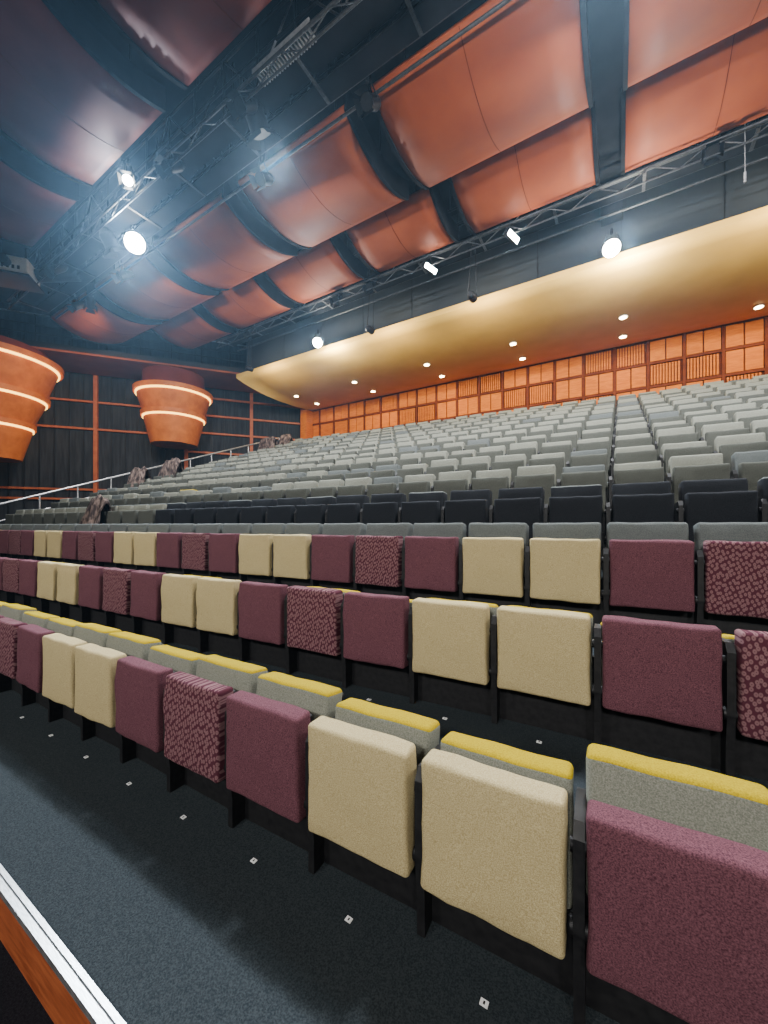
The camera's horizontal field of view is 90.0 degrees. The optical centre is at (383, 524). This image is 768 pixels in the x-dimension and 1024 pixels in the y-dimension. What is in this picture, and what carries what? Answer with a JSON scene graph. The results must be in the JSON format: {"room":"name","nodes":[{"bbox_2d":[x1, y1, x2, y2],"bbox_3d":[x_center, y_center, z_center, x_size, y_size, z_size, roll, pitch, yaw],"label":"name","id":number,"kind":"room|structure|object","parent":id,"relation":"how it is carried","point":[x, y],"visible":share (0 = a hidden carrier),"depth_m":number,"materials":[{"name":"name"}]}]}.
{"room":"theater auditorium","nodes":[
{"label":"theater auditorium","id":0,"kind":"room"},
{"bbox_2d":[0,940,53,1023],"bbox_3d":[-6.081,1.870,7.282,38.000,0.100,28.000,0,0,32],"label":"floor","id":1,"kind":"structure","parent":0,"point":[19,1004],"depth_m":1.47,"materials":[{"name":"grey carpet"}]},
{"bbox_2d":[0,532,767,1023],"bbox_3d":[1.222,-0.723,8.734,22.700,5.085,15.553,0,0,32],"label":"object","id":2,"kind":"structure","parent":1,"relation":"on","point":[171,917],"depth_m":1.55,"materials":[{"name":"carpet"}]},
{"bbox_2d":[2,558,29,606],"bbox_3d":[-5.076,0.814,5.454,0.545,0.691,0.374,0,0,28],"label":"seat","id":3,"kind":"object","parent":2,"relation":"on","point":[10,569],"visible":0.34,"depth_m":5.28,"materials":[{"name":"fabric"}]},
{"bbox_2d":[0,604,36,692],"bbox_3d":[-3.668,1.164,3.735,0.545,0.733,0.376,0,0,30],"label":"seat","id":4,"kind":"object","parent":2,"relation":"on","point":[14,611],"visible":0.28,"depth_m":3.69,"materials":[{"name":"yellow fabric"}]},
{"bbox_2d":[0,611,59,706],"bbox_3d":[-3.210,1.175,3.475,0.545,0.710,0.374,0,0,30],"label":"seat","id":5,"kind":"object","parent":2,"relation":"on","point":[8,626],"visible":0.44,"depth_m":3.29,"materials":[{"name":"fabric"}]},
{"bbox_2d":[18,559,63,613],"bbox_3d":[-4.614,0.814,5.206,0.545,0.692,0.374,0,0,27],"label":"seat","id":6,"kind":"object","parent":2,"relation":"on","point":[28,569],"visible":0.31,"depth_m":5.03,"materials":[{"name":"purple fabric"}]},
{"bbox_2d":[16,618,80,722],"bbox_3d":[-2.752,1.175,3.213,0.545,0.711,0.374,0,0,31],"label":"seat","id":7,"kind":"object","parent":2,"relation":"on","point":[29,673],"visible":0.48,"depth_m":3.06,"materials":[{"name":"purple fabric"}]},
{"bbox_2d":[37,561,68,617],"bbox_3d":[-4.146,0.814,4.954,0.545,0.692,0.374,0,0,29],"label":"seat","id":8,"kind":"object","parent":2,"relation":"on","point":[47,570],"visible":0.48,"depth_m":4.78,"materials":[{"name":"beige fabric"}]},
{"bbox_2d":[47,524,76,562],"bbox_3d":[-5.533,0.385,6.686,0.545,0.811,0.374,0,0,28],"label":"seat","id":9,"kind":"object","parent":2,"relation":"on","point":[54,540],"visible":0.45,"depth_m":6.54,"materials":[{"name":"beige fabric"}]},
{"bbox_2d":[56,563,90,622],"bbox_3d":[-3.682,0.814,4.704,0.545,0.692,0.374,0,0,29],"label":"seat","id":10,"kind":"object","parent":2,"relation":"on","point":[68,573],"visible":0.4,"depth_m":4.53,"materials":[{"name":"beige fabric"}]},
{"bbox_2d":[62,524,91,564],"bbox_3d":[-5.069,0.385,6.436,0.545,0.811,0.374,0,0,28],"label":"seat","id":11,"kind":"object","parent":2,"relation":"on","point":[69,538],"visible":0.53,"depth_m":6.29,"materials":[{"name":"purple fabric"}]},
{"bbox_2d":[42,623,121,740],"bbox_3d":[-2.299,1.164,2.956,0.545,0.732,0.373,0,0,30],"label":"seat","id":12,"kind":"object","parent":2,"relation":"on","point":[58,648],"visible":0.53,"depth_m":2.82,"materials":[{"name":"beige fabric"}]},
{"bbox_2d":[78,524,109,566],"bbox_3d":[-4.606,0.385,6.188,0.545,0.811,0.374,0,0,28],"label":"seat","id":13,"kind":"object","parent":2,"relation":"on","point":[86,551],"visible":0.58,"depth_m":6.04,"materials":[{"name":"fabric"}]},
{"bbox_2d":[78,565,114,627],"bbox_3d":[-3.220,0.814,4.456,0.545,0.692,0.374,0,0,29],"label":"seat","id":14,"kind":"object","parent":2,"relation":"on","point":[90,576],"visible":0.54,"depth_m":4.29,"materials":[{"name":"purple fabric"}]},
{"bbox_2d":[100,506,117,523],"bbox_3d":[-5.531,0.015,7.705,0.545,0.810,0.374,0,0,28],"label":"seat","id":15,"kind":"object","parent":2,"relation":"on","point":[103,514],"visible":0.19,"depth_m":7.49,"materials":[{"name":"grey fabric"}]},
{"bbox_2d":[79,494,111,523],"bbox_3d":[-5.625,-0.165,7.544,0.756,0.874,0.510,0,0,32],"label":"coat","id":16,"kind":"object","parent":15,"relation":"on","point":[97,504],"visible":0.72,"depth_m":7.41,"materials":[{"name":"brown fabric"}]},
{"bbox_2d":[95,524,128,568],"bbox_3d":[-4.140,0.385,5.936,0.545,0.810,0.374,0,0,29],"label":"seat","id":17,"kind":"object","parent":2,"relation":"on","point":[104,541],"visible":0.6,"depth_m":5.80,"materials":[{"name":"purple fabric"}]},
{"bbox_2d":[74,632,163,763],"bbox_3d":[-1.843,1.164,2.696,0.545,0.732,0.373,0,0,29],"label":"seat","id":18,"kind":"object","parent":2,"relation":"on","point":[95,665],"visible":0.57,"depth_m":2.56,"materials":[{"name":"beige fabric"}]},
{"bbox_2d":[102,568,141,634],"bbox_3d":[-2.758,0.814,4.208,0.545,0.692,0.374,0,0,28],"label":"seat","id":19,"kind":"object","parent":2,"relation":"on","point":[116,581],"visible":0.52,"depth_m":4.04,"materials":[{"name":"fabric"}]},
{"bbox_2d":[113,524,148,569],"bbox_3d":[-3.681,0.385,5.690,0.545,0.811,0.374,0,0,28],"label":"seat","id":20,"kind":"object","parent":2,"relation":"on","point":[123,541],"visible":0.58,"depth_m":5.55,"materials":[{"name":"beige fabric"}]},
{"bbox_2d":[0,437,278,520],"bbox_3d":[-8.172,-1.212,13.630,0.229,6.063,11.742,0,0,33],"label":"handrail","id":21,"kind":"object","parent":2,"relation":"on","point":[248,445],"visible":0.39,"depth_m":12.12,"materials":[{"name":"metal"}]},
{"bbox_2d":[130,570,172,644],"bbox_3d":[-2.294,0.814,3.958,0.545,0.692,0.374,0,0,29],"label":"seat","id":22,"kind":"object","parent":2,"relation":"on","point":[146,603],"visible":0.6,"depth_m":3.79,"materials":[{"name":"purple fabric"}]},
{"bbox_2d":[133,524,170,572],"bbox_3d":[-3.219,0.385,5.441,0.545,0.810,0.374,0,0,27],"label":"seat","id":23,"kind":"object","parent":2,"relation":"on","point":[145,547],"visible":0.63,"depth_m":5.30,"materials":[{"name":"beige fabric"}]},
{"bbox_2d":[114,645,205,792],"bbox_3d":[-1.384,1.175,2.433,0.545,0.710,0.374,0,0,31],"label":"seat","id":24,"kind":"object","parent":2,"relation":"on","point":[139,684],"visible":0.68,"depth_m":2.29,"materials":[{"name":"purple fabric"}]},
{"bbox_2d":[156,524,196,574],"bbox_3d":[-2.755,0.385,5.193,0.545,0.811,0.373,0,0,27],"label":"seat","id":25,"kind":"object","parent":2,"relation":"on","point":[169,545],"visible":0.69,"depth_m":5.05,"materials":[{"name":"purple fabric"}]},
{"bbox_2d":[161,574,221,652],"bbox_3d":[-1.830,0.814,3.709,0.545,0.691,0.374,0,0,29],"label":"seat","id":26,"kind":"object","parent":2,"relation":"on","point":[178,592],"visible":0.68,"depth_m":3.55,"materials":[{"name":"beige fabric"}]},
{"bbox_2d":[181,523,222,576],"bbox_3d":[-2.287,0.385,4.940,0.545,0.811,0.374,0,0,29],"label":"seat","id":27,"kind":"object","parent":2,"relation":"on","point":[195,554],"visible":0.63,"depth_m":4.80,"materials":[{"name":"fabric"}]},
{"bbox_2d":[194,501,227,523],"bbox_3d":[-2.751,0.015,6.210,0.545,0.810,0.374,0,0,28],"label":"seat","id":28,"kind":"object","parent":2,"relation":"on","point":[207,515],"visible":0.37,"depth_m":6.09,"materials":[{"name":"grey fabric"}]},
{"bbox_2d":[163,654,269,828],"bbox_3d":[-0.928,1.165,2.173,0.545,0.730,0.374,0,0,30],"label":"seat","id":29,"kind":"object","parent":2,"relation":"on","point":[194,707],"visible":0.75,"depth_m":2.04,"materials":[{"name":"fabric"}]},
{"bbox_2d":[196,577,248,661],"bbox_3d":[-1.371,0.814,3.462,0.545,0.691,0.374,0,0,27],"label":"seat","id":30,"kind":"object","parent":2,"relation":"on","point":[216,599],"visible":0.66,"depth_m":3.31,"materials":[{"name":"beige fabric"}]},
{"bbox_2d":[208,523,252,581],"bbox_3d":[-1.826,0.385,4.693,0.545,0.810,0.374,0,0,28],"label":"seat","id":31,"kind":"object","parent":2,"relation":"on","point":[223,551],"visible":0.62,"depth_m":4.56,"materials":[{"name":"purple fabric"}]},
{"bbox_2d":[217,500,251,523],"bbox_3d":[-2.285,0.015,5.959,0.545,0.810,0.374,0,0,29],"label":"seat","id":32,"kind":"object","parent":2,"relation":"on","point":[232,514],"visible":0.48,"depth_m":5.83,"materials":[{"name":"grey fabric"}]},
{"bbox_2d":[241,499,276,523],"bbox_3d":[-1.822,0.015,5.711,0.545,0.811,0.374,0,0,29],"label":"seat","id":33,"kind":"object","parent":2,"relation":"on","point":[257,513],"visible":0.38,"depth_m":5.58,"materials":[{"name":"grey fabric"}]},
{"bbox_2d":[238,523,285,583],"bbox_3d":[-1.365,0.385,4.445,0.545,0.810,0.374,0,0,28],"label":"seat","id":34,"kind":"object","parent":2,"relation":"on","point":[255,549],"visible":0.69,"depth_m":4.31,"materials":[{"name":"beige fabric"}]},
{"bbox_2d":[238,581,296,674],"bbox_3d":[-0.903,0.814,3.210,0.545,0.691,0.374,0,0,29],"label":"seat","id":35,"kind":"object","parent":2,"relation":"on","point":[262,607],"visible":0.7,"depth_m":3.06,"materials":[{"name":"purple fabric"}]},
{"bbox_2d":[226,672,343,874],"bbox_3d":[-0.475,1.170,1.915,0.545,0.721,0.374,0,0,29],"label":"seat","id":36,"kind":"object","parent":2,"relation":"on","point":[267,749],"visible":0.77,"depth_m":1.79,"materials":[{"name":"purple fabric"}]},
{"bbox_2d":[267,498,305,523],"bbox_3d":[-1.361,0.015,5.463,0.545,0.811,0.374,0,0,28],"label":"seat","id":37,"kind":"object","parent":2,"relation":"on","point":[284,512],"visible":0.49,"depth_m":5.33,"materials":[{"name":"grey fabric"}]},
{"bbox_2d":[273,523,322,586],"bbox_3d":[-0.899,0.385,4.195,0.545,0.811,0.373,0,0,29],"label":"seat","id":38,"kind":"object","parent":2,"relation":"on","point":[292,550],"visible":0.76,"depth_m":4.07,"materials":[{"name":"beige fabric"}]},
{"bbox_2d":[0,533,604,1023],"bbox_3d":[0.701,-0.862,7.891,22.700,4.823,13.631,0,0,32],"label":"trim","id":39,"kind":"structure","parent":2,"relation":"attached to","point":[95,1006],"depth_m":1.35,"materials":[{"name":"metal"}]},
{"bbox_2d":[296,496,335,523],"bbox_3d":[-0.895,0.015,5.212,0.545,0.811,0.375,0,0,29],"label":"seat","id":40,"kind":"object","parent":2,"relation":"on","point":[315,509],"visible":0.48,"depth_m":5.10,"materials":[{"name":"grey fabric"}]},
{"bbox_2d":[287,585,359,687],"bbox_3d":[-0.440,0.814,2.962,0.545,0.692,0.373,0,0,29],"label":"seat","id":41,"kind":"object","parent":2,"relation":"on","point":[314,614],"visible":0.8,"depth_m":2.82,"materials":[{"name":"fabric"}]},
{"bbox_2d":[311,523,365,591],"bbox_3d":[-0.439,0.385,3.947,0.545,0.811,0.374,0,0,27],"label":"seat","id":42,"kind":"object","parent":2,"relation":"on","point":[333,555],"visible":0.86,"depth_m":3.81,"materials":[{"name":"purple fabric"}]},
{"bbox_2d":[327,495,369,522],"bbox_3d":[-0.436,0.015,4.966,0.545,0.811,0.374,0,0,27],"label":"seat","id":43,"kind":"object","parent":2,"relation":"on","point":[347,509],"visible":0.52,"depth_m":4.84,"materials":[{"name":"grey fabric"}]},
{"bbox_2d":[308,698,440,937],"bbox_3d":[-0.019,1.184,1.656,0.545,0.692,0.373,0,0,29],"label":"seat","id":44,"kind":"object","parent":2,"relation":"on","point":[365,788],"visible":0.87,"depth_m":1.52,"materials":[{"name":"beige fabric"}]},
{"bbox_2d":[343,591,417,703],"bbox_3d":[0.018,0.814,2.715,0.545,0.691,0.374,0,0,27],"label":"seat","id":45,"kind":"object","parent":2,"relation":"on","point":[378,628],"visible":0.84,"depth_m":2.57,"materials":[{"name":"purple fabric"}]},
{"bbox_2d":[355,523,412,598],"bbox_3d":[0.029,0.385,3.695,0.545,0.811,0.374,0,0,29],"label":"seat","id":46,"kind":"object","parent":2,"relation":"on","point":[380,553],"visible":0.77,"depth_m":3.57,"materials":[{"name":"fabric"}]},
{"bbox_2d":[362,493,406,523],"bbox_3d":[0.030,0.015,4.715,0.545,0.810,0.374,0,0,29],"label":"seat","id":47,"kind":"object","parent":2,"relation":"on","point":[383,508],"visible":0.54,"depth_m":4.59,"materials":[{"name":"grey fabric"}]},
{"bbox_2d":[51,450,767,531],"bbox_3d":[0.039,-0.328,5.731,20.529,0.826,0.381,0,0,28],"label":"theater seats","id":48,"kind":"object","parent":2,"relation":"on","point":[752,466],"visible":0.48,"depth_m":4.84,"materials":[{"name":"grey fabric"}]},
{"bbox_2d":[401,491,446,523],"bbox_3d":[0.494,0.015,4.466,0.545,0.811,0.374,0,0,29],"label":"seat","id":49,"kind":"object","parent":2,"relation":"on","point":[422,507],"visible":0.45,"depth_m":4.35,"materials":[{"name":"grey fabric"}]},
{"bbox_2d":[89,433,767,502],"bbox_3d":[0.512,-0.663,6.496,20.533,0.826,0.381,0,0,28],"label":"theater seats","id":50,"kind":"object","parent":2,"relation":"on","point":[726,445],"visible":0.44,"depth_m":5.71,"materials":[{"name":"grey fabric"}]},
{"bbox_2d":[404,523,466,600],"bbox_3d":[0.487,0.385,3.449,0.545,0.811,0.374,0,0,27],"label":"seat","id":51,"kind":"object","parent":2,"relation":"on","point":[434,552],"visible":0.88,"depth_m":3.32,"materials":[{"name":"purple fabric"}]},
{"bbox_2d":[123,419,767,487],"bbox_3d":[0.985,-0.998,7.263,20.532,0.826,0.380,0,0,28],"label":"theater seats","id":52,"kind":"object","parent":2,"relation":"on","point":[709,433],"visible":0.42,"depth_m":6.44,"materials":[{"name":"grey fabric"}]},
{"bbox_2d":[412,598,499,723],"bbox_3d":[0.482,0.814,2.466,0.545,0.692,0.373,0,0,27],"label":"seat","id":53,"kind":"object","parent":2,"relation":"on","point":[455,661],"visible":0.96,"depth_m":2.33,"materials":[{"name":"beige fabric"}]},
{"bbox_2d":[154,409,767,479],"bbox_3d":[1.457,-1.333,8.028,20.532,0.826,0.380,0,0,28],"label":"theater seats","id":54,"kind":"object","parent":2,"relation":"on","point":[747,417],"visible":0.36,"depth_m":7.27,"materials":[{"name":"grey fabric"}]},
{"bbox_2d":[445,489,493,536],"bbox_3d":[0.954,0.015,4.219,0.545,0.811,0.374,0,0,27],"label":"seat","id":55,"kind":"object","parent":2,"relation":"on","point":[466,507],"visible":0.56,"depth_m":4.09,"materials":[{"name":"grey fabric"}]},
{"bbox_2d":[183,402,767,471],"bbox_3d":[1.930,-1.668,8.794,20.532,0.826,0.381,0,0,28],"label":"theater seats","id":56,"kind":"object","parent":2,"relation":"on","point":[730,410],"visible":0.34,"depth_m":8.08,"materials":[{"name":"grey fabric"}]},
{"bbox_2d":[204,397,767,464],"bbox_3d":[2.405,-2.003,9.559,20.528,0.826,0.380,0,0,28],"label":"theater seats","id":57,"kind":"object","parent":2,"relation":"on","point":[717,405],"visible":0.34,"depth_m":8.87,"materials":[{"name":"grey fabric"}]},
{"bbox_2d":[462,523,530,606],"bbox_3d":[0.953,0.385,3.199,0.545,0.811,0.374,0,0,28],"label":"seat","id":58,"kind":"object","parent":2,"relation":"on","point":[496,556],"visible":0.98,"depth_m":3.08,"materials":[{"name":"beige fabric"}]},
{"bbox_2d":[225,390,767,459],"bbox_3d":[2.876,-2.338,10.326,20.533,0.826,0.380,0,0,28],"label":"theater seats","id":59,"kind":"object","parent":2,"relation":"on","point":[745,396],"visible":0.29,"depth_m":9.53,"materials":[{"name":"grey fabric"}]},
{"bbox_2d":[421,731,587,1023],"bbox_3d":[0.438,1.184,1.394,0.545,0.692,0.374,0,0,29],"label":"seat","id":60,"kind":"object","parent":2,"relation":"on","point":[504,842],"visible":1,"depth_m":1.26,"materials":[{"name":"beige fabric"}]},
{"bbox_2d":[245,384,767,453],"bbox_3d":[3.350,-2.673,11.091,20.530,0.826,0.381,0,0,28],"label":"theater seats","id":61,"kind":"object","parent":2,"relation":"on","point":[731,393],"visible":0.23,"depth_m":10.38,"materials":[{"name":"grey fabric"}]},
{"bbox_2d":[266,381,767,448],"bbox_3d":[3.822,-3.008,11.857,20.531,0.826,0.380,0,0,28],"label":"theater seats","id":62,"kind":"object","parent":2,"relation":"on","point":[753,385],"visible":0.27,"depth_m":11.34,"materials":[{"name":"grey fabric"}]},
{"bbox_2d":[493,487,548,545],"bbox_3d":[1.422,0.015,3.966,0.545,0.810,0.374,0,0,29],"label":"seat","id":63,"kind":"object","parent":2,"relation":"on","point":[512,505],"visible":0.59,"depth_m":3.85,"materials":[{"name":"grey fabric"}]},
{"bbox_2d":[281,378,767,444],"bbox_3d":[4.296,-3.343,12.622,20.530,0.826,0.380,0,0,28],"label":"theater seats","id":64,"kind":"object","parent":2,"relation":"on","point":[742,383],"visible":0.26,"depth_m":11.91,"materials":[{"name":"grey fabric"}]},
{"bbox_2d":[295,374,767,440],"bbox_3d":[4.768,-3.678,13.388,20.532,0.826,0.381,0,0,28],"label":"theater seats","id":65,"kind":"object","parent":2,"relation":"on","point":[760,377],"visible":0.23,"depth_m":12.77,"materials":[{"name":"grey fabric"}]},
{"bbox_2d":[497,605,602,744],"bbox_3d":[0.951,0.814,2.214,0.545,0.692,0.373,0,0,29],"label":"seat","id":66,"kind":"object","parent":2,"relation":"on","point":[545,673],"visible":0.99,"depth_m":2.08,"materials":[{"name":"beige fabric"}]},
{"bbox_2d":[530,522,609,631],"bbox_3d":[1.417,0.385,2.949,0.545,0.811,0.374,0,0,28],"label":"seat","id":67,"kind":"object","parent":2,"relation":"on","point":[566,568],"visible":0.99,"depth_m":2.83,"materials":[{"name":"beige fabric"}]},
{"bbox_2d":[549,484,611,569],"bbox_3d":[1.880,0.015,3.720,0.545,0.811,0.375,0,0,28],"label":"seat","id":68,"kind":"object","parent":2,"relation":"on","point":[579,503],"visible":0.52,"depth_m":3.60,"materials":[{"name":"grey fabric"}]},
{"bbox_2d":[612,481,683,522],"bbox_3d":[2.347,0.015,3.469,0.545,0.811,0.375,0,0,29],"label":"seat","id":69,"kind":"object","parent":2,"relation":"on","point":[650,501],"visible":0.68,"depth_m":3.36,"materials":[{"name":"grey fabric"}]},
{"bbox_2d":[607,522,704,624],"bbox_3d":[1.878,0.385,2.702,0.545,0.811,0.373,0,0,28],"label":"seat","id":70,"kind":"object","parent":2,"relation":"on","point":[656,572],"visible":0.92,"depth_m":2.58,"materials":[{"name":"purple fabric"}]},
{"bbox_2d":[600,615,737,776],"bbox_3d":[1.411,0.814,1.966,0.545,0.692,0.374,0,0,28],"label":"seat","id":71,"kind":"object","parent":2,"relation":"on","point":[669,689],"visible":0.97,"depth_m":1.83,"materials":[{"name":"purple fabric"}]},
{"bbox_2d":[586,743,767,1023],"bbox_3d":[0.894,1.150,1.135,0.545,0.761,0.373,0,0,29],"label":"seat","id":72,"kind":"object","parent":2,"relation":"on","point":[677,858],"visible":0.96,"depth_m":1.05,"materials":[{"name":"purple fabric"}]},
{"bbox_2d":[678,478,767,541],"bbox_3d":[2.806,0.015,3.223,0.545,0.810,0.374,0,0,27],"label":"seat","id":73,"kind":"object","parent":2,"relation":"on","point":[713,500],"visible":0.53,"depth_m":3.11,"materials":[{"name":"grey fabric"}]},
{"bbox_2d":[693,522,767,634],"bbox_3d":[2.342,0.385,2.452,0.545,0.811,0.374,0,0,28],"label":"seat","id":74,"kind":"object","parent":2,"relation":"on","point":[735,553],"visible":0.85,"depth_m":2.39,"materials":[{"name":"fabric"}]},
{"bbox_2d":[722,629,767,780],"bbox_3d":[1.875,0.814,1.717,0.545,0.691,0.374,0,0,29],"label":"seat","id":75,"kind":"object","parent":2,"relation":"on","point":[751,741],"visible":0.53,"depth_m":1.68,"materials":[{"name":"fabric"}]},
{"bbox_2d":[0,302,304,523],"bbox_3d":[-12.833,-3.990,18.468,18.004,11.620,0.200,0,0,-20],"label":"wall","id":76,"kind":"structure","parent":0,"point":[220,408],"depth_m":18.26,"materials":[{"name":"grey fabric"}]},
{"bbox_2d":[7,332,288,513],"bbox_3d":[-12.719,-3.340,18.377,17.094,10.320,0.050,0,0,-20],"label":"wall panels","id":77,"kind":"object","parent":76,"relation":"attached to","point":[7,332],"depth_m":17.88,"materials":[{"name":"black fabric"}]},
{"bbox_2d":[0,375,303,499],"bbox_3d":[-12.817,-2.590,18.282,17.904,8.820,0.160,0,0,-20],"label":"rails","id":78,"kind":"object","parent":76,"relation":"attached to","point":[95,429],"visible":0.32,"depth_m":18.12,"materials":[{"name":"orange metal"}]},
{"bbox_2d":[0,308,261,393],"bbox_3d":[-12.316,-7.715,17.070,18.004,1.430,2.420,0,0,-20],"label":"ceiling edge","id":79,"kind":"object","parent":78,"relation":"attached to","point":[74,359],"visible":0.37,"depth_m":16.75,"materials":[{"name":"metal"}]},
{"bbox_2d":[0,335,63,462],"bbox_3d":[-15.525,-4.790,15.113,4.532,4.380,4.532,0,0,32],"label":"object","id":80,"kind":"object","parent":79,"relation":"hanging from","point":[28,378],"visible":1,"depth_m":14.82,"materials":[{"name":"wood"}]},
{"bbox_2d":[132,365,212,448],"bbox_3d":[-9.870,-5.365,18.084,3.337,3.230,3.337,0,0,32],"label":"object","id":81,"kind":"object","parent":79,"relation":"hanging from","point":[174,402],"visible":1,"depth_m":17.06,"materials":[{"name":"wood"}]},
{"bbox_2d":[0,0,486,338],"bbox_3d":[-6.081,-9.850,7.282,38.000,0.100,28.000,0,0,32],"label":"ceiling","id":82,"kind":"structure","parent":0,"point":[175,94],"depth_m":9.17,"materials":[{"name":"black paint"}]},
{"bbox_2d":[0,136,78,248],"bbox_3d":[-8.703,-8.485,8.460,2.900,2.630,2.250,0,0,32],"label":"panel","id":83,"kind":"object","parent":82,"relation":"hanging from","point":[33,197],"visible":0.93,"depth_m":8.52,"materials":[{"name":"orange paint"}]},
{"bbox_2d":[0,196,89,293],"bbox_3d":[-10.161,-8.339,11.143,1.772,2.838,2.188,0,0,32],"label":"ceiling projector","id":84,"kind":"object","parent":82,"relation":"hanging from","point":[18,273],"depth_m":11.05,"materials":[{"name":"metal"}]},
{"bbox_2d":[0,0,165,187],"bbox_3d":[-5.704,-8.485,6.608,2.950,2.630,2.250,0,0,32],"label":"panel","id":85,"kind":"object","parent":82,"relation":"hanging from","point":[71,101],"visible":0.99,"depth_m":6.46,"materials":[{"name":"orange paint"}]},
{"bbox_2d":[50,256,161,344],"bbox_3d":[-10.233,-8.477,14.165,3.050,2.645,2.350,0,0,32],"label":"panel","id":86,"kind":"object","parent":82,"relation":"hanging from","point":[112,325],"visible":0.76,"depth_m":13.86,"materials":[{"name":"wood"}]},
{"bbox_2d":[94,212,218,320],"bbox_3d":[-7.277,-8.477,12.339,3.000,2.645,2.350,0,0,32],"label":"panel","id":87,"kind":"object","parent":82,"relation":"hanging from","point":[156,291],"visible":0.82,"depth_m":11.98,"materials":[{"name":"wood"}]},
{"bbox_2d":[90,0,271,90],"bbox_3d":[-2.683,-8.485,4.742,2.950,2.630,2.250,0,0,32],"label":"panel","id":88,"kind":"object","parent":82,"relation":"hanging from","point":[179,39],"visible":1,"depth_m":5.58,"materials":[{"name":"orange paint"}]},
{"bbox_2d":[151,291,233,349],"bbox_3d":[-7.457,-8.569,14.949,2.800,2.462,1.700,0,0,32],"label":"panel","id":89,"kind":"object","parent":82,"relation":"hanging from","point":[193,328],"visible":0.78,"depth_m":14.67,"materials":[{"name":"wood"}]},
{"bbox_2d":[152,150,297,290],"bbox_3d":[-4.320,-8.477,10.514,3.050,2.645,2.350,0,0,32],"label":"panel","id":90,"kind":"object","parent":82,"relation":"hanging from","point":[228,246],"visible":0.91,"depth_m":10.08,"materials":[{"name":"wood"}]},
{"bbox_2d":[200,273,293,329],"bbox_3d":[-4.735,-8.569,13.267,2.800,2.462,1.700,0,0,32],"label":"panel","id":91,"kind":"object","parent":82,"relation":"hanging from","point":[254,300],"visible":0.89,"depth_m":12.98,"materials":[{"name":"wood"}]},
{"bbox_2d":[7,0,511,318],"bbox_3d":[-1.225,-8.292,6.393,25.228,3.016,1.883,0,0,32],"label":"lighting truss","id":92,"kind":"object","parent":82,"relation":"hanging from","point":[354,20],"depth_m":7.15,"materials":[{"name":"grey metal"}]},
{"bbox_2d":[252,17,317,86],"bbox_3d":[-1.561,-7.390,6.036,1.240,0.100,0.250,0,0,32],"label":"louvres","id":93,"kind":"object","parent":92,"relation":"on","point":[300,43],"visible":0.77,"depth_m":5.99,"materials":[{"name":"grey metal"}]},
{"bbox_2d":[263,234,366,304],"bbox_3d":[-2.076,-8.569,11.625,2.650,2.462,1.700,0,0,32],"label":"panel","id":94,"kind":"object","parent":82,"relation":"hanging from","point":[329,266],"visible":0.91,"depth_m":11.36,"materials":[{"name":"wood"}]},
{"bbox_2d":[236,58,408,248],"bbox_3d":[-1.342,-8.477,8.674,3.050,2.645,2.350,0,0,32],"label":"panel","id":95,"kind":"object","parent":82,"relation":"hanging from","point":[339,180],"visible":0.9,"depth_m":8.26,"materials":[{"name":"wood"}]},
{"bbox_2d":[343,183,458,273],"bbox_3d":[0.455,-8.569,10.062,2.500,2.462,1.700,0,0,32],"label":"panel","id":96,"kind":"object","parent":82,"relation":"hanging from","point":[422,224],"visible":0.91,"depth_m":9.80,"materials":[{"name":"wood"}]},
{"bbox_2d":[368,0,592,190],"bbox_3d":[1.742,-8.477,6.769,3.300,2.645,2.350,0,0,32],"label":"panel","id":97,"kind":"object","parent":82,"relation":"hanging from","point":[525,69],"visible":0.97,"depth_m":6.39,"materials":[{"name":"wood"}]},
{"bbox_2d":[216,114,767,371],"bbox_3d":[2.579,-7.820,10.274,21.634,3.960,1.245,0,0,32],"label":"lighting truss","id":98,"kind":"object","parent":82,"relation":"hanging from","point":[750,132],"depth_m":9.56,"materials":[{"name":"grey metal"}]},
{"bbox_2d":[448,101,599,235],"bbox_3d":[3.071,-8.569,8.446,2.850,2.462,1.700,0,0,32],"label":"panel","id":99,"kind":"object","parent":82,"relation":"hanging from","point":[561,160],"visible":0.87,"depth_m":8.19,"materials":[{"name":"wood"}]},
{"bbox_2d":[621,17,767,174],"bbox_3d":[5.900,-8.569,6.699,3.000,2.462,1.700,0,0,32],"label":"panel","id":100,"kind":"object","parent":82,"relation":"hanging from","point":[721,87],"visible":0.94,"depth_m":6.72,"materials":[{"name":"wood"}]},
{"bbox_2d":[623,0,767,90],"bbox_3d":[4.911,-8.477,4.812,3.250,2.645,2.350,0,0,32],"label":"panel","id":101,"kind":"object","parent":82,"relation":"hanging from","point":[657,34],"visible":0.99,"depth_m":5.61,"materials":[{"name":"wood"}]},
{"bbox_2d":[236,206,767,409],"bbox_3d":[4.295,-6.440,13.091,22.350,0.620,4.890,0,0,32],"label":"curved soffit","id":102,"kind":"structure","parent":0,"point":[714,274],"depth_m":11.70,"materials":[{"name":"yellow paint"}]},
{"bbox_2d":[247,117,767,368],"bbox_3d":[3.349,-8.280,11.560,22.350,3.040,0.210,0,0,32],"label":"wall","id":103,"kind":"structure","parent":0,"point":[725,196],"depth_m":10.74,"materials":[{"name":"paint"}]},
{"bbox_2d":[307,323,762,422],"bbox_3d":[5.482,-3.990,15.537,23.000,11.620,0.200,0,0,32],"label":"wall","id":104,"kind":"structure","parent":0,"point":[744,323],"depth_m":13.51,"materials":[{"name":"wood"}]},
{"bbox_2d":[310,316,767,436],"bbox_3d":[5.378,-4.700,15.407,22.840,3.280,0.130,0,0,32],"label":"panelling","id":105,"kind":"object","parent":104,"relation":"attached to","point":[745,346],"visible":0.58,"depth_m":14.25,"materials":[{"name":"orange wood"}]},
{"bbox_2d":[587,0,622,226],"bbox_3d":[3.088,-8.000,5.380,0.480,0.600,10.400,0,0,32],"label":"ceiling beam","id":106,"kind":"structure","parent":0,"point":[605,17],"depth_m":6.68,"materials":[{"name":"black paint"}]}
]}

